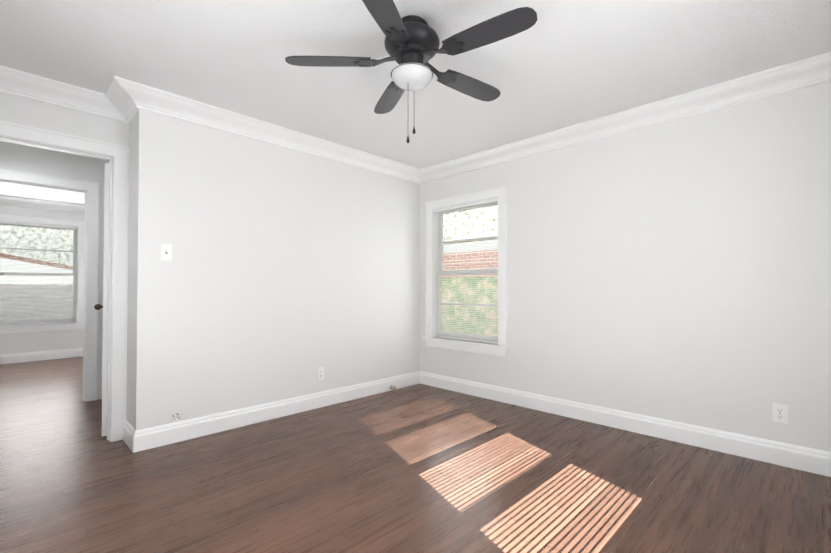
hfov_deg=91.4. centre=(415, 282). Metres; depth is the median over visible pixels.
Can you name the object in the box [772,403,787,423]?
electrical outlet plate
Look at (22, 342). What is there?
wall
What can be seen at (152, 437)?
baseboard
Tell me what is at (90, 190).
trim
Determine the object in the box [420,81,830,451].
wall
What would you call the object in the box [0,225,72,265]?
trees
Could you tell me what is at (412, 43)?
ceiling fan
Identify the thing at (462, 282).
bushes
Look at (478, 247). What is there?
soffit
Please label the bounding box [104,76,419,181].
crown molding
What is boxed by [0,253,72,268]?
roof
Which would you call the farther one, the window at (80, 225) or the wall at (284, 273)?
the window at (80, 225)
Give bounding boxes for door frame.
[0,120,128,441]
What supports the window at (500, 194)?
in the wall at (678, 270)
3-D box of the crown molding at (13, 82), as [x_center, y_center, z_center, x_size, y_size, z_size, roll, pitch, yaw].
[-2.483,-1.243,2.542,0.180,0.110,1.170,-1,-1,44]
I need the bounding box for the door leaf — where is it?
[94,163,109,435]
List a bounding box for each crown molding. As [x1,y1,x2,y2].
[0,65,136,123]
[0,195,84,212]
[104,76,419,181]
[412,52,830,183]
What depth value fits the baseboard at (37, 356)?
6.20 m
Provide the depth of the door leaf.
3.02 m
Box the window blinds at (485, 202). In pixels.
[434,198,497,343]
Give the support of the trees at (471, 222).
on the ground
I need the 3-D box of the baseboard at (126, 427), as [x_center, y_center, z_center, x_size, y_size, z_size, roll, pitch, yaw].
[-2.018,1.077,2.858,0.300,0.140,0.018,-1,-1,44]
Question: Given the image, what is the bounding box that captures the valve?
[172,413,180,420]
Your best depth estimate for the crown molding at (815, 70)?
2.96 m
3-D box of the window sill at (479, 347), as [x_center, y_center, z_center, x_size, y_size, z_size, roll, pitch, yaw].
[0.510,0.671,4.292,1.096,0.105,0.100,-1,-1,44]
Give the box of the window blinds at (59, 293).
[0,221,77,325]
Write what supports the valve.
attached to the wall at (284, 273)
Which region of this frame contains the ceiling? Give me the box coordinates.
[0,0,830,204]
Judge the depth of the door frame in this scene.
2.95 m
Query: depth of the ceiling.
2.34 m
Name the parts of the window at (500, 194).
right window sash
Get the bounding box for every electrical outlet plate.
[317,367,323,379]
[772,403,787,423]
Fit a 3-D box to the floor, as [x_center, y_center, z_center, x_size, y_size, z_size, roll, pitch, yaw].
[-2.340,1.207,3.508,9.300,0.100,5.900,-1,-1,44]
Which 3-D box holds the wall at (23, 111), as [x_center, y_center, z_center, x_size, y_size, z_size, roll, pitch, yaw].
[-2.590,-0.076,2.630,0.120,2.440,1.170,-1,-1,44]
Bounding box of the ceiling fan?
[285,0,536,142]
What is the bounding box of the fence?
[0,283,72,320]
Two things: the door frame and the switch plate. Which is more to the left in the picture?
the door frame
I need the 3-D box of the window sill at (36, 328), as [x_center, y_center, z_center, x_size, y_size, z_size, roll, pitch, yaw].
[-5.773,0.700,6.185,0.100,0.105,1.166,-1,-1,44]
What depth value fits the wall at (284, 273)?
3.35 m
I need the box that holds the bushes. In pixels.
[442,277,497,335]
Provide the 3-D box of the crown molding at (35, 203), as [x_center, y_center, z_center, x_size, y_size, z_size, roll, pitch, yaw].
[-6.064,-1.194,5.799,0.165,0.110,3.300,-1,-1,44]
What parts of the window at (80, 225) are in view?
window sash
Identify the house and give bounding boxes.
[0,259,72,287]
[442,249,497,276]
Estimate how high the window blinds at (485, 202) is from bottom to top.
1.445 m
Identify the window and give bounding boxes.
[0,214,84,325]
[425,186,506,345]
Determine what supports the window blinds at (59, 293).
attached to the window at (80, 225)
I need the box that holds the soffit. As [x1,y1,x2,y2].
[443,239,497,253]
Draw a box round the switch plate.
[161,244,171,260]
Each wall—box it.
[0,93,128,146]
[0,141,109,398]
[0,204,84,354]
[126,110,419,429]
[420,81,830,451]
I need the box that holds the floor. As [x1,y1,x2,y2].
[0,357,830,552]
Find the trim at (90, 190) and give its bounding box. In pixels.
[0,169,98,401]
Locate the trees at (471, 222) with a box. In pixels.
[443,206,497,240]
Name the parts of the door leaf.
knob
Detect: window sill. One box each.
[0,323,82,333]
[423,337,508,356]
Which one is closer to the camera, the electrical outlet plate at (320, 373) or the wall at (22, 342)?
the electrical outlet plate at (320, 373)
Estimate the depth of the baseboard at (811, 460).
3.00 m
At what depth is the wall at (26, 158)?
3.91 m
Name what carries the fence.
on the ground
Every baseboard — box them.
[0,348,82,363]
[123,420,131,448]
[131,371,418,452]
[419,371,830,476]

